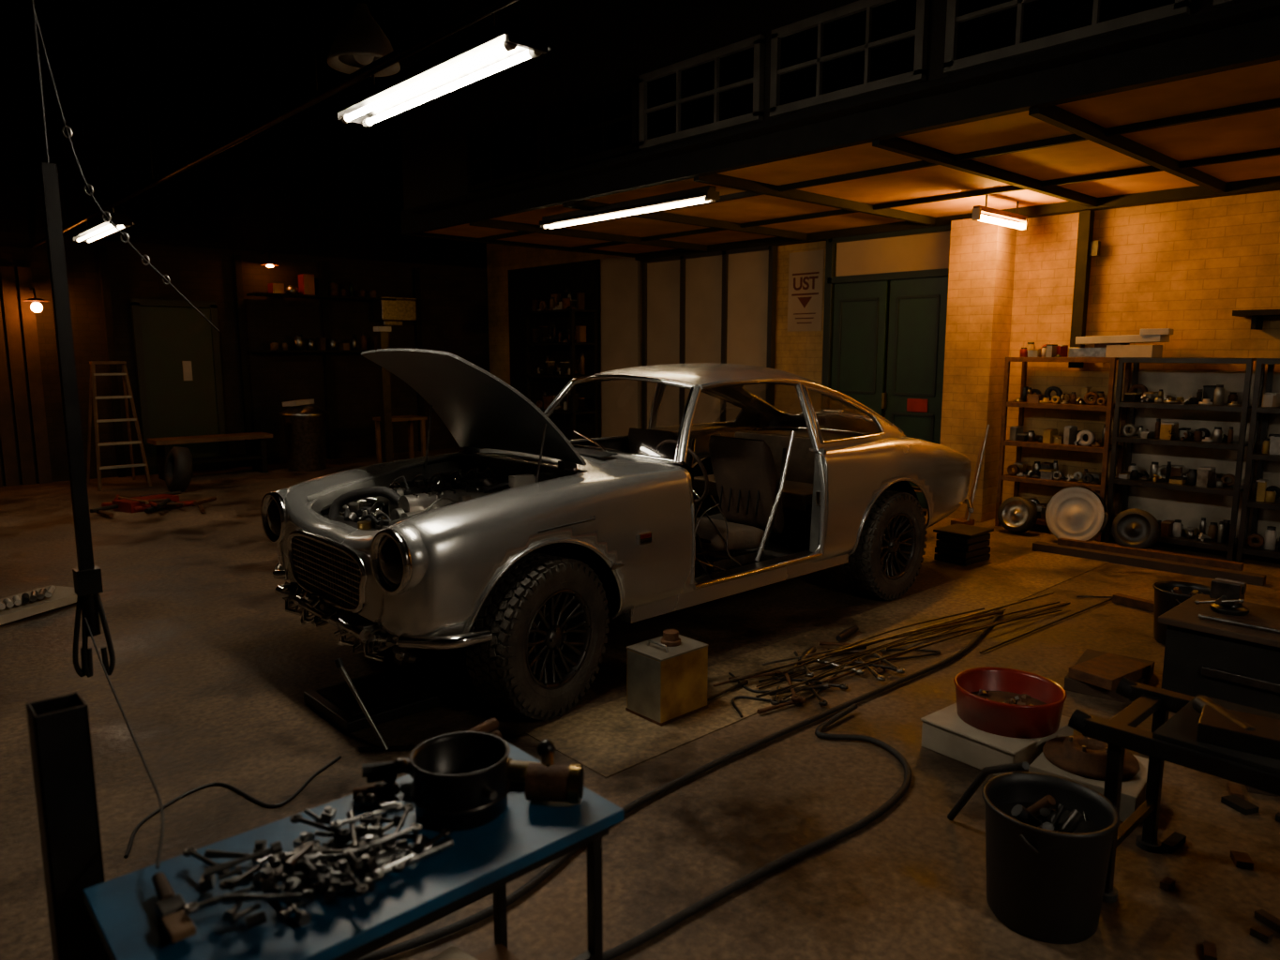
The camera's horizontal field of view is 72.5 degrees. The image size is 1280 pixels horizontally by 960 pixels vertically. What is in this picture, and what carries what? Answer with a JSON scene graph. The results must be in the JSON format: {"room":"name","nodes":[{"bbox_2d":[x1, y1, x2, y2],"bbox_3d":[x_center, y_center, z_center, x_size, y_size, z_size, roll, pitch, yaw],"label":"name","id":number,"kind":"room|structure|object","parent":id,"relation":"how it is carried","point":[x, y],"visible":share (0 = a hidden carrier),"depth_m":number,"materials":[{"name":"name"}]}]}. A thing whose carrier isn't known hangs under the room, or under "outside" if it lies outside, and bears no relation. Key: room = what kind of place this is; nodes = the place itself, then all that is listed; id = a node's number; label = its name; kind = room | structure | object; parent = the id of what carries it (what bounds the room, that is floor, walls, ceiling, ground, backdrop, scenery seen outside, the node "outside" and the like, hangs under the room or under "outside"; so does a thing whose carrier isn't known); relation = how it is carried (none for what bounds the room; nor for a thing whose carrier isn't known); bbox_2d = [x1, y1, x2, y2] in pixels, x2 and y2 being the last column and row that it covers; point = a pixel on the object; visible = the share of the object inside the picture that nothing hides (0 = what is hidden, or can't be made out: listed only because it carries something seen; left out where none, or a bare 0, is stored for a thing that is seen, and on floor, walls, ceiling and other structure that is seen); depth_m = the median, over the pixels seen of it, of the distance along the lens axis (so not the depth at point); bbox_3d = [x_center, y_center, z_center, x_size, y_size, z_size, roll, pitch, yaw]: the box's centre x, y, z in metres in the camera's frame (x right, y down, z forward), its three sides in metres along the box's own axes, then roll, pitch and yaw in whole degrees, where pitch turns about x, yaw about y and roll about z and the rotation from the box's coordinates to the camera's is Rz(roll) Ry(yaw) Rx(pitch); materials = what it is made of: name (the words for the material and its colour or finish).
{"room":"auto repair garage","nodes":[
{"label":"auto repair garage","id":0,"kind":"room"},
{"bbox_2d":[0,266,52,487],"bbox_3d":[-7.532,-1.136,9.747,1.410,2.500,0.050,-8,11,-42],"label":"wall","id":1,"kind":"structure","parent":0,"point":[7,273],"depth_m":10.07,"materials":[{"name":"wood"}]},
{"bbox_2d":[0,0,426,138],"bbox_3d":[-1.288,-4.016,4.740,11.100,0.340,15.600,-8,11,-42],"label":"ceiling","id":2,"kind":"structure","parent":0,"point":[226,47],"depth_m":9.31,"materials":[{"name":"metal"}]},
{"bbox_2d":[30,0,115,677],"bbox_3d":[-1.584,-1.425,2.244,0.099,4.037,0.055,-8,11,-42],"label":"pole","id":3,"kind":"object","parent":2,"relation":"hanging from","point":[87,581],"visible":0.99,"depth_m":2.42,"materials":[{"name":"metal"}]},
{"bbox_2d":[83,617,164,868],"bbox_3d":[-1.152,0.541,1.950,0.052,0.144,1.380,-6,10,-36],"label":"hanging cable","id":4,"kind":"object","parent":3,"relation":"hanging from","point":[85,620],"visible":1,"depth_m":1.92,"materials":[{"name":"rubber"}]},
{"bbox_2d":[72,207,135,242],"bbox_3d":[-4.665,-2.203,7.535,0.204,0.173,1.470,-8,11,-42],"label":"fluorescent light","id":5,"kind":"object","parent":2,"relation":"hanging from","point":[99,229],"visible":0.94,"depth_m":7.46,"materials":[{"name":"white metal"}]},
{"bbox_2d":[30,0,219,331],"bbox_3d":[-1.507,-1.999,2.524,0.127,3.083,0.667,2,9,13],"label":"hanging chain","id":6,"kind":"object","parent":2,"relation":"hanging from","point":[65,127],"visible":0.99,"depth_m":2.40,"materials":[{"name":"metal"}]},
{"bbox_2d":[327,0,400,76],"bbox_3d":[-1.585,-3.233,4.883,0.400,1.730,0.400,-8,11,-42],"label":"pendant lamp","id":7,"kind":"object","parent":2,"relation":"hanging from","point":[360,41],"visible":0.94,"depth_m":4.89,"materials":[{"name":"black metal"}]},
{"bbox_2d":[335,13,551,127],"bbox_3d":[-0.824,-1.591,3.389,0.204,0.173,1.340,-8,11,-42],"label":"fluorescent light","id":8,"kind":"object","parent":2,"relation":"hanging from","point":[515,40],"visible":1,"depth_m":3.26,"materials":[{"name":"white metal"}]},
{"bbox_2d":[0,45,489,486],"bbox_3d":[-6.491,-2.490,10.703,10.700,4.900,0.200,-8,11,-42],"label":"wall","id":9,"kind":"structure","parent":0,"point":[310,188],"depth_m":11.48,"materials":[{"name":"wood"}]},
{"bbox_2d":[130,298,227,475],"bbox_3d":[-5.902,-1.194,11.218,0.980,2.195,0.095,-8,11,-42],"label":"door","id":10,"kind":"structure","parent":9,"relation":"in","point":[177,352],"depth_m":11.16,"materials":[{"name":"green paint"}]},
{"bbox_3d":[-4.846,-1.617,11.973,4.230,2.800,0.340,-8,11,-42],"label":"batten","id":11,"kind":"object","parent":9,"relation":"attached to","visible":0},
{"bbox_2d":[267,273,377,350],"bbox_3d":[-4.411,-2.336,12.215,1.551,1.023,0.200,-8,11,-42],"label":"car parts","id":12,"kind":"object","parent":11,"relation":"on","point":[308,284],"visible":0.88,"depth_m":12.09,"materials":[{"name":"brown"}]},
{"bbox_2d":[373,296,416,326],"bbox_3d":[-3.645,-2.501,12.948,0.570,0.405,0.330,-8,11,-42],"label":"wall sign","id":13,"kind":"object","parent":11,"relation":"attached to","point":[390,312],"visible":0.91,"depth_m":12.83,"materials":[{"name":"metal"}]},
{"bbox_2d":[30,0,518,248],"bbox_3d":[-1.878,-2.927,4.354,0.044,2.181,15.160,-8,11,-42],"label":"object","id":14,"kind":"object","parent":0,"point":[485,9],"depth_m":4.21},
{"bbox_2d":[0,447,1279,959],"bbox_3d":[-1.288,0.812,5.453,11.100,0.100,15.600,-8,11,-42],"label":"floor","id":15,"kind":"structure","parent":0,"point":[211,675],"depth_m":3.34,"materials":[{"name":"concrete"}]},
{"bbox_2d":[0,585,77,625],"bbox_3d":[-3.703,0.723,5.260,0.350,0.103,0.600,3,9,17],"label":"tray","id":16,"kind":"object","parent":15,"relation":"on","point":[23,605],"visible":0.99,"depth_m":5.20,"materials":[{"name":"metal"}]},
{"bbox_2d":[26,692,110,959],"bbox_3d":[-1.003,0.855,1.569,0.200,0.950,0.200,-8,11,-42],"label":"steel post","id":17,"kind":"object","parent":15,"relation":"on","point":[58,727],"visible":0.9,"depth_m":1.50,"materials":[{"name":"black metal"}]},
{"bbox_2d":[86,361,151,491],"bbox_3d":[-6.103,-0.648,10.098,0.541,1.439,0.735,-8,11,-42],"label":"step ladder","id":18,"kind":"object","parent":15,"relation":"on","point":[93,397],"visible":1,"depth_m":10.02,"materials":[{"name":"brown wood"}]},
{"bbox_2d":[90,491,216,517],"bbox_3d":[-4.796,0.224,8.694,1.046,0.116,0.993,-3,9,-17],"label":"jack","id":19,"kind":"object","parent":15,"relation":"on","point":[149,503],"visible":1,"depth_m":8.53,"materials":[{"name":"metal"}]},
{"bbox_2d":[164,446,193,492],"bbox_3d":[-5.134,-0.119,9.706,0.247,0.513,0.500,-8,11,-42],"label":"tyre","id":20,"kind":"object","parent":15,"relation":"on","point":[178,471],"visible":0.99,"depth_m":9.57,"materials":[{"name":"rubber"}]},
{"bbox_2d":[147,432,273,481],"bbox_3d":[-5.368,-0.303,10.970,1.360,0.495,0.420,-8,11,-42],"label":"wooden bench","id":21,"kind":"object","parent":15,"relation":"on","point":[258,455],"visible":0.86,"depth_m":10.93,"materials":[{"name":"brown wood"}]},
{"bbox_2d":[123,755,341,858],"bbox_3d":[-1.406,1.109,3.059,0.778,0.011,0.323,-8,11,-42],"label":"power cable","id":22,"kind":"object","parent":15,"relation":"on","point":[321,770],"visible":1,"depth_m":3.05,"materials":[{"name":"black plastic"}]},
{"bbox_2d":[281,415,326,471],"bbox_3d":[-4.403,-0.494,11.493,0.556,0.720,0.556,-8,11,-42],"label":"rubbish bin","id":23,"kind":"object","parent":15,"relation":"on","point":[305,436],"visible":0.83,"depth_m":11.29,"materials":[{"name":"metal"}]},
{"bbox_2d":[278,399,329,417],"bbox_3d":[-4.403,-0.956,11.425,0.620,0.209,0.620,-8,11,-42],"label":"lid","id":24,"kind":"object","parent":23,"relation":"on","point":[299,408],"visible":1,"depth_m":11.26,"materials":[{"name":"metal"}]},
{"bbox_2d":[82,741,623,959],"bbox_3d":[-0.459,0.982,1.564,0.800,0.701,0.400,-8,11,-42],"label":"work table","id":25,"kind":"object","parent":15,"relation":"on","point":[527,836],"visible":0.73,"depth_m":1.41,"materials":[{"name":"blue metal"}]},
{"bbox_2d":[151,872,195,943],"bbox_3d":[-0.712,0.642,1.317,0.038,0.024,0.176,-8,11,-42],"label":"brush","id":26,"kind":"object","parent":25,"relation":"on","point":[177,925],"visible":0.99,"depth_m":1.29,"materials":[{"name":"brown wood"}]},
{"bbox_2d":[182,800,453,930],"bbox_3d":[-0.521,0.615,1.437,0.410,0.065,0.300,-4,9,-28],"label":"bolts","id":27,"kind":"object","parent":25,"relation":"on","point":[373,856],"visible":1,"depth_m":1.40,"materials":[{"name":"metal"}]},
{"bbox_2d":[352,718,502,810],"bbox_3d":[-0.414,0.564,1.747,0.346,0.072,0.091,-8,11,-42],"label":"fittings","id":28,"kind":"object","parent":25,"relation":"on","point":[364,797],"visible":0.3,"depth_m":1.66,"materials":[{"name":"black metal"}]},
{"bbox_2d":[409,731,510,831],"bbox_3d":[-0.334,0.560,1.625,0.182,0.112,0.182,0,8,2],"label":"cooking pot","id":29,"kind":"object","parent":25,"relation":"on","point":[460,781],"visible":0.99,"depth_m":1.57,"materials":[{"name":"metal"}]},
{"bbox_2d":[507,738,584,804],"bbox_3d":[-0.195,0.557,1.688,0.119,0.106,0.223,-8,11,-42],"label":"pipe fitting","id":30,"kind":"object","parent":25,"relation":"on","point":[545,780],"visible":0.96,"depth_m":1.63,"materials":[{"name":"metal"}]},
{"bbox_2d":[334,657,418,752],"bbox_3d":[-1.022,0.881,3.398,0.352,0.365,0.071,1,8,6],"label":"handle","id":31,"kind":"object","parent":15,"relation":"on","point":[338,662],"visible":0.91,"depth_m":3.40,"materials":[{"name":"metal"}]},
{"bbox_2d":[373,326,393,463],"bbox_3d":[-3.168,-0.971,10.853,0.400,1.850,0.400,-8,11,-42],"label":"post","id":32,"kind":"object","parent":15,"relation":"on","point":[382,331],"visible":0.55,"depth_m":10.82,"materials":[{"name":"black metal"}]},
{"bbox_2d":[303,655,479,734],"bbox_3d":[-1.085,0.950,3.948,0.700,0.058,0.450,-8,11,-42],"label":"drip tray","id":33,"kind":"object","parent":15,"relation":"on","point":[392,694],"visible":0.78,"depth_m":3.85,"materials":[{"name":"black plastic"}]},
{"bbox_2d":[372,415,427,463],"bbox_3d":[-3.358,-0.565,12.245,0.600,0.640,0.450,-8,11,-42],"label":"side table","id":34,"kind":"object","parent":15,"relation":"on","point":[409,418],"visible":0.63,"depth_m":12.24,"materials":[{"name":"brown wood"}]},
{"bbox_2d":[507,259,601,440],"bbox_3d":[-1.474,-1.747,12.857,0.480,2.800,2.200,-8,11,-42],"label":"storage rack","id":35,"kind":"object","parent":15,"relation":"on","point":[525,285],"visible":0.62,"depth_m":12.70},
{"bbox_2d":[531,288,585,311],"bbox_3d":[-1.139,-2.555,12.345,0.306,0.297,0.931,-8,11,-42],"label":"packaged goods","id":36,"kind":"object","parent":35,"relation":"in","point":[555,303],"visible":0.86,"depth_m":12.29,"materials":[{"name":"metal"}]},
{"bbox_2d":[532,323,586,342],"bbox_3d":[-1.135,-2.097,12.411,0.300,0.271,0.939,-8,11,-42],"label":"packaged goods","id":37,"kind":"object","parent":35,"relation":"in","point":[548,333],"visible":0.85,"depth_m":12.47,"materials":[{"name":"brown cardboard"}]},
{"bbox_2d":[534,352,585,375],"bbox_3d":[-1.154,-1.670,12.490,0.304,0.302,0.889,-8,11,-42],"label":"packaged goods","id":38,"kind":"object","parent":35,"relation":"in","point":[549,368],"visible":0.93,"depth_m":12.39,"materials":[{"name":"brown wood"}]},
{"bbox_2d":[260,348,974,720],"bbox_3d":[0.314,-0.010,5.328,4.769,1.563,1.813,-8,11,-42],"label":"car","id":39,"kind":"object","parent":15,"relation":"on","point":[517,553],"visible":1,"depth_m":4.15,"materials":[{"name":"silver metal"}]},
{"bbox_2d":[282,526,381,623],"bbox_3d":[-1.372,0.393,3.806,0.032,0.292,1.040,-8,11,-42],"label":"grille","id":40,"kind":"object","parent":39,"relation":"attached to","point":[342,573],"depth_m":3.73,"materials":[{"name":"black metal"}]},
{"bbox_2d":[361,348,586,466],"bbox_3d":[-0.850,-0.359,4.178,0.656,0.537,1.100,-8,11,-42],"label":"hood","id":41,"kind":"object","parent":39,"relation":"attached to","point":[479,409],"depth_m":4.19,"materials":[{"name":"silver metal"}]},
{"bbox_2d":[611,428,889,592],"bbox_3d":[0.426,0.100,5.428,2.565,0.637,1.300,-8,11,-42],"label":"car interior","id":42,"kind":"object","parent":39,"relation":"in","point":[764,498],"depth_m":5.12,"materials":[{"name":"metal"}]},
{"bbox_2d":[357,610,1003,959],"bbox_3d":[0.611,1.025,3.543,4.509,0.023,0.202,-8,12,-44],"label":"air hose","id":43,"kind":"object","parent":15,"relation":"on","point":[404,946],"visible":0.88,"depth_m":3.04,"materials":[{"name":"rubber"}]},
{"bbox_2d":[602,703,911,959],"bbox_3d":[0.285,1.153,2.656,0.492,0.039,2.579,7,11,38],"label":"air hose","id":44,"kind":"object","parent":15,"relation":"on","point":[670,922],"visible":0.99,"depth_m":2.69,"materials":[{"name":"rubber"}]},
{"bbox_2d":[524,551,1109,778],"bbox_3d":[1.562,0.815,5.078,5.050,0.004,0.520,-8,11,-42],"label":"floor mat","id":45,"kind":"object","parent":15,"relation":"on","point":[607,739],"depth_m":4.35,"materials":[{"name":"paint"}]},
{"bbox_2d":[625,629,708,726],"bbox_3d":[0.119,0.830,3.784,0.288,0.346,0.222,-8,11,-42],"label":"tin","id":46,"kind":"object","parent":45,"relation":"on","point":[667,674],"visible":1,"depth_m":3.71,"materials":[{"name":"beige metal"}]},
{"bbox_2d":[707,625,904,714],"bbox_3d":[0.869,0.918,4.190,1.371,0.048,0.558,-8,11,-42],"label":"tools","id":47,"kind":"object","parent":45,"relation":"on","point":[847,633],"visible":0.86,"depth_m":4.17,"materials":[{"name":"black metal"}]},
{"bbox_2d":[728,648,940,717],"bbox_3d":[0.912,0.929,4.247,1.380,0.011,0.435,-5,10,-30],"label":"power cable","id":48,"kind":"object","parent":15,"relation":"on","point":[935,653],"visible":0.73,"depth_m":4.12,"materials":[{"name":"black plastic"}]},
{"bbox_2d":[713,591,1112,699],"bbox_3d":[1.695,0.832,4.704,3.063,0.066,0.432,-5,10,-32],"label":"metal rods","id":49,"kind":"object","parent":15,"relation":"on","point":[949,624],"visible":0.98,"depth_m":4.54,"materials":[{"name":"metal"}]},
{"bbox_2d":[933,523,993,566],"bbox_3d":[2.419,0.481,6.536,0.360,0.232,0.300,-8,11,-42],"label":"trays","id":50,"kind":"object","parent":15,"relation":"on","point":[965,545],"visible":1,"depth_m":6.45,"materials":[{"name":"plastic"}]},
{"bbox_2d":[947,761,1029,821],"bbox_3d":[1.083,0.975,2.722,0.037,0.365,0.356,-2,9,-14],"label":"tube","id":51,"kind":"object","parent":15,"relation":"on","point":[1017,766],"visible":1,"depth_m":2.74,"materials":[{"name":"plastic"}]},
{"bbox_2d":[920,703,1073,775],"bbox_3d":[1.412,0.999,3.444,0.470,0.118,0.390,-7,11,-38],"label":"carton","id":52,"kind":"object","parent":15,"relation":"on","point":[943,732],"visible":0.46,"depth_m":3.30,"materials":[{"name":"cardboard"}]},
{"bbox_2d":[953,667,1067,738],"bbox_3d":[1.448,0.872,3.431,0.408,0.135,0.408,-8,11,-42],"label":"pan","id":53,"kind":"object","parent":52,"relation":"on","point":[1001,701],"visible":1,"depth_m":3.39,"materials":[{"name":"metal"}]},
{"bbox_2d":[997,496,1037,532],"bbox_3d":[3.240,0.299,7.489,0.179,0.316,0.306,-8,11,-42],"label":"wheel","id":54,"kind":"object","parent":15,"relation":"on","point":[1015,514],"visible":1,"depth_m":7.45,"materials":[{"name":"rubber"}]},
{"bbox_2d":[982,771,1119,945],"bbox_3d":[1.120,1.044,2.412,0.351,0.330,0.340,-8,11,-42],"label":"bucket","id":55,"kind":"object","parent":15,"relation":"on","point":[1049,838],"visible":1,"depth_m":2.31,"materials":[{"name":"plastic"}]},
{"bbox_2d":[994,357,1131,542],"bbox_3d":[3.620,-0.300,7.505,0.375,1.500,0.895,-8,11,-42],"label":"shelf unit","id":56,"kind":"object","parent":15,"relation":"on","point":[1108,408],"visible":0.61,"depth_m":7.34,"materials":[{"name":"metal"}]},
{"bbox_2d":[1007,460,1101,484],"bbox_3d":[3.610,-0.087,7.546,0.256,0.146,0.782,-8,11,-42],"label":"car parts","id":57,"kind":"object","parent":56,"relation":"on","point":[1044,470],"visible":0.99,"depth_m":7.56,"materials":[{"name":"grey metal"}]},
{"bbox_2d":[1008,424,1111,446],"bbox_3d":[3.608,-0.408,7.502,0.254,0.173,0.780,-8,11,-42],"label":"car parts","id":58,"kind":"object","parent":56,"relation":"on","point":[1071,435],"visible":0.91,"depth_m":7.41,"materials":[{"name":"grey metal"}]},
{"bbox_2d":[1013,386,1106,405],"bbox_3d":[3.609,-0.727,7.451,0.252,0.139,0.768,-8,11,-42],"label":"car parts","id":59,"kind":"object","parent":56,"relation":"on","point":[1027,395],"visible":0.95,"depth_m":7.45,"materials":[{"name":"black metal"}]},
{"bbox_2d":[1068,328,1173,358],"bbox_3d":[3.904,-1.108,7.072,0.292,0.225,0.742,-8,11,-42],"label":"stacked boxes","id":60,"kind":"object","parent":56,"relation":"on","point":[1105,346],"visible":0.95,"depth_m":6.95,"materials":[{"name":"cardboard"}]},
{"bbox_2d":[1044,485,1108,542],"bbox_3d":[3.521,0.284,7.047,0.169,0.472,0.480,-8,11,-42],"label":"hubcap","id":61,"kind":"object","parent":15,"relation":"on","point":[1075,512],"visible":0.91,"depth_m":7.03,"materials":[{"name":"silver metal"}]},
{"bbox_2d":[1028,735,1148,822],"bbox_3d":[1.617,1.057,3.108,0.340,0.100,0.340,7,11,41],"label":"carton","id":62,"kind":"object","parent":15,"relation":"on","point":[1133,794],"visible":0.28,"depth_m":2.97,"materials":[{"name":"cardboard"}]},
{"bbox_2d":[1042,735,1140,780],"bbox_3d":[1.611,0.967,3.116,0.310,0.075,0.310,-8,11,-42],"label":"disc","id":63,"kind":"object","parent":62,"relation":"on","point":[1082,756],"visible":0.76,"depth_m":3.06,"materials":[{"name":"metal"}]},
{"bbox_2d":[1063,648,1154,704],"bbox_3d":[2.217,0.904,4.108,0.310,0.110,0.550,6,11,37],"label":"block","id":64,"kind":"object","parent":15,"relation":"on","point":[1096,673],"visible":0.81,"depth_m":4.00,"materials":[{"name":"brown wood"}]},
{"bbox_2d":[1111,509,1160,549],"bbox_3d":[3.869,0.389,6.809,0.184,0.335,0.326,-8,11,-42],"label":"wheel","id":65,"kind":"object","parent":15,"relation":"on","point":[1131,528],"visible":0.94,"depth_m":6.78,"materials":[{"name":"rubber"}]},
{"bbox_2d":[1032,537,1266,586],"bbox_3d":[3.675,0.571,6.385,1.500,0.105,0.170,8,12,44],"label":"wooden plank","id":66,"kind":"object","parent":15,"relation":"on","point":[1174,563],"visible":1,"depth_m":6.30,"materials":[{"name":"wood"}]},
{"bbox_2d":[1068,677,1279,903],"bbox_3d":[1.789,0.939,2.250,0.440,0.585,1.192,-8,11,-42],"label":"sawhorse","id":67,"kind":"object","parent":15,"relation":"on","point":[1235,743],"visible":0.9,"depth_m":2.40,"materials":[{"name":"black metal"}]},
{"bbox_2d":[1152,581,1210,645],"bbox_3d":[2.911,0.719,4.668,0.320,0.313,0.309,-8,11,-42],"label":"pail","id":68,"kind":"object","parent":15,"relation":"on","point":[1167,594],"visible":0.49,"depth_m":4.67,"materials":[{"name":"metal"}]},
{"bbox_2d":[1103,357,1264,561],"bbox_3d":[4.241,-0.201,6.835,0.375,1.500,0.895,-8,11,-42],"label":"shelf unit","id":69,"kind":"object","parent":15,"relation":"on","point":[1234,490],"visible":0.77,"depth_m":6.67,"materials":[{"name":"metal"}]},
{"bbox_2d":[1114,512,1230,542],"bbox_3d":[4.221,0.349,6.935,0.253,0.160,0.778,-8,11,-42],"label":"car parts","id":70,"kind":"object","parent":69,"relation":"on","point":[1174,528],"visible":0.71,"depth_m":6.81,"materials":[{"name":"grey metal"}]},
{"bbox_2d":[1118,461,1234,487],"bbox_3d":[4.229,-0.066,6.865,0.254,0.162,0.769,-8,11,-42],"label":"car parts","id":71,"kind":"object","parent":69,"relation":"on","point":[1204,475],"visible":1,"depth_m":6.80,"materials":[{"name":"grey metal"}]},
{"bbox_2d":[1121,419,1233,443],"bbox_3d":[4.218,-0.399,6.826,0.251,0.153,0.757,-8,11,-42],"label":"car parts","id":72,"kind":"object","parent":69,"relation":"on","point":[1167,430],"visible":1,"depth_m":6.79,"materials":[{"name":"metal"}]},
{"bbox_2d":[1124,384,1240,406],"bbox_3d":[4.221,-0.675,6.784,0.253,0.151,0.797,-8,11,-42],"label":"car parts","id":73,"kind":"object","parent":69,"relation":"on","point":[1212,395],"visible":1,"depth_m":6.69,"materials":[{"name":"metal"}]},
{"bbox_2d":[1143,753,1279,959],"bbox_3d":[1.938,1.150,2.741,0.582,0.020,1.358,4,9,26],"label":"scrap pieces","id":74,"kind":"object","parent":15,"relation":"on","point":[1235,800],"visible":0.77,"depth_m":2.66,"materials":[{"name":"metal"}]},
{"bbox_2d":[1157,593,1279,714],"bbox_3d":[2.797,0.815,3.686,0.560,0.390,0.960,-8,11,-42],"label":"workbench","id":75,"kind":"object","parent":15,"relation":"on","point":[1230,663],"visible":0.86,"depth_m":3.70,"materials":[{"name":"brown wood"}]},
{"bbox_2d":[1194,577,1249,616],"bbox_3d":[2.590,0.517,3.847,0.270,0.150,0.180,-8,11,-42],"label":"bench vise","id":76,"kind":"object","parent":75,"relation":"on","point":[1228,594],"visible":1,"depth_m":3.82,"materials":[{"name":"black metal"}]},
{"bbox_2d":[1235,358,1279,562],"bbox_3d":[4.873,-0.100,6.153,0.375,1.500,0.925,-8,11,-42],"label":"shelf unit","id":77,"kind":"object","parent":15,"relation":"on","point":[1242,549],"visible":0.84,"depth_m":6.37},
{"bbox_2d":[396,0,1254,210],"bbox_3d":[2.631,-3.311,5.960,3.370,1.890,11.450,-8,11,-42],"label":"wall","id":78,"kind":"structure","parent":0,"point":[594,45],"depth_m":6.93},
{"bbox_2d":[466,109,545,192],"bbox_3d":[-1.193,-2.872,7.672,0.055,0.510,1.150,-8,11,-42],"label":"window","id":79,"kind":"structure","parent":78,"relation":"in","point":[512,150],"depth_m":7.64,"materials":[{"name":"glass"}]},
{"bbox_2d":[543,76,641,173],"bbox_3d":[-0.389,-2.744,6.804,0.055,0.510,1.130,-8,11,-42],"label":"window","id":80,"kind":"structure","parent":78,"relation":"in","point":[602,124],"depth_m":6.78,"materials":[{"name":"glass"}]},
{"bbox_2d":[639,34,765,150],"bbox_3d":[0.395,-2.619,5.958,0.055,0.510,1.130,-8,11,-42],"label":"window","id":81,"kind":"structure","parent":78,"relation":"in","point":[720,89],"depth_m":5.91,"materials":[{"name":"glass"}]},
{"bbox_2d":[400,0,1279,257],"bbox_3d":[2.613,-2.247,6.114,3.420,0.240,11.470,-8,11,-42],"label":"ceiling beam","id":82,"kind":"structure","parent":78,"relation":"attached to","point":[1257,42],"depth_m":4.79,"materials":[{"name":"brown wood"}]},
{"bbox_2d":[769,0,930,118],"bbox_3d":[1.193,-2.491,5.098,0.055,0.510,1.050,-8,11,-42],"label":"window","id":83,"kind":"structure","parent":78,"relation":"in","point":[860,48],"depth_m":5.07,"materials":[{"name":"glass"}]},
{"bbox_2d":[943,0,1190,75],"bbox_3d":[2.020,-2.360,4.204,0.055,0.510,1.140,-8,11,-42],"label":"window","id":84,"kind":"structure","parent":78,"relation":"in","point":[979,33],"depth_m":4.32,"materials":[{"name":"paint"}]},
{"bbox_2d":[424,60,1279,254],"bbox_3d":[2.638,-2.198,6.124,3.380,0.060,11.440,-8,11,-42],"label":"ceiling","id":85,"kind":"structure","parent":0,"point":[1257,130],"depth_m":6.05,"materials":[{"name":"brown wood"}]},
{"bbox_2d":[538,185,720,229],"bbox_3d":[-0.162,-2.221,7.159,0.163,0.118,2.080,-8,11,-42],"label":"fluorescent light","id":86,"kind":"object","parent":85,"relation":"attached to","point":[707,193],"visible":1,"depth_m":6.99,"materials":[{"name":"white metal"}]},
{"bbox_2d":[469,97,1279,260],"bbox_3d":[2.649,-2.129,6.137,3.380,0.080,11.410,-8,11,-42],"label":"ceiling beams","id":87,"kind":"structure","parent":85,"relation":"attached to","point":[1209,186],"depth_m":6.65,"materials":[{"name":"brown wood"}]},
{"bbox_2d":[971,195,1028,230],"bbox_3d":[2.966,-2.204,7.153,0.870,0.220,0.060,-8,11,-42],"label":"light","id":88,"kind":"object","parent":85,"relation":"attached to","point":[1023,220],"visible":0.91,"depth_m":7.10,"materials":[{"name":"white"}]},
{"bbox_2d":[486,190,1279,551],"bbox_3d":[2.729,-2.199,8.731,0.200,4.900,15.200,-8,11,-42],"label":"wall","id":89,"kind":"structure","parent":0,"point":[1184,266],"depth_m":7.33,"materials":[{"name":"brick"}]},
{"bbox_2d":[601,256,640,437],"bbox_3d":[-0.264,-1.602,11.873,0.050,2.800,0.750,-8,11,-42],"label":"wall panel","id":90,"kind":"object","parent":89,"relation":"attached to","point":[620,276],"visible":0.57,"depth_m":11.80,"materials":[{"name":"paint"}]},
{"bbox_2d":[641,244,777,467],"bbox_3d":[0.782,-1.394,10.720,0.080,2.725,2.160,-8,11,-42],"label":"wall panel","id":91,"kind":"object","parent":89,"relation":"in","point":[715,307],"depth_m":10.64,"materials":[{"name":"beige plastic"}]},
{"bbox_2d":[787,249,824,331],"bbox_3d":[1.817,-2.073,9.591,0.015,0.860,0.460,-8,11,-42],"label":"wall sign","id":92,"kind":"object","parent":89,"relation":"attached to","point":[805,268],"visible":1,"depth_m":9.58,"materials":[{"name":"paper"}]},
{"bbox_2d":[821,225,950,509],"bbox_3d":[2.500,-1.121,8.877,0.145,2.725,1.500,-8,11,-42],"label":"door","id":93,"kind":"structure","parent":89,"relation":"in","point":[859,269],"depth_m":8.77,"materials":[{"name":"green paint"}]},
{"bbox_2d":[940,215,1017,522],"bbox_3d":[3.103,-0.999,8.062,0.360,2.720,0.440,-8,11,-42],"label":"wall pier","id":94,"kind":"object","parent":89,"relation":"attached to","point":[982,253],"visible":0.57,"depth_m":7.89,"materials":[{"name":"brick"}]},
{"bbox_2d":[1068,210,1100,367],"bbox_3d":[3.768,-1.605,7.378,0.095,1.300,0.155,-8,11,-42],"label":"wall post","id":95,"kind":"object","parent":89,"relation":"attached to","point":[1087,248],"visible":1,"depth_m":7.35,"materials":[{"name":"black metal"}]},
{"bbox_2d":[1119,369,1279,542],"bbox_3d":[4.705,-0.177,6.678,0.020,1.300,1.900,-8,11,-42],"label":"wall panel","id":96,"kind":"object","parent":89,"relation":"attached to","point":[1189,507],"visible":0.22,"depth_m":6.95,"materials":[{"name":"grey paint"}]},
{"bbox_3d":[3.914,-0.832,-0.528,10.700,4.900,0.200,-8,11,-42],"label":"wall","id":97,"kind":"structure","parent":0,"visible":0},
{"bbox_2d":[410,0,1279,213],"bbox_3d":[1.483,-2.091,4.713,0.140,0.030,11.000,-8,11,-42],"label":"ceiling beam","id":98,"kind":"structure","parent":97,"relation":"attached to","point":[1265,8],"depth_m":4.59,"materials":[{"name":"wood"}]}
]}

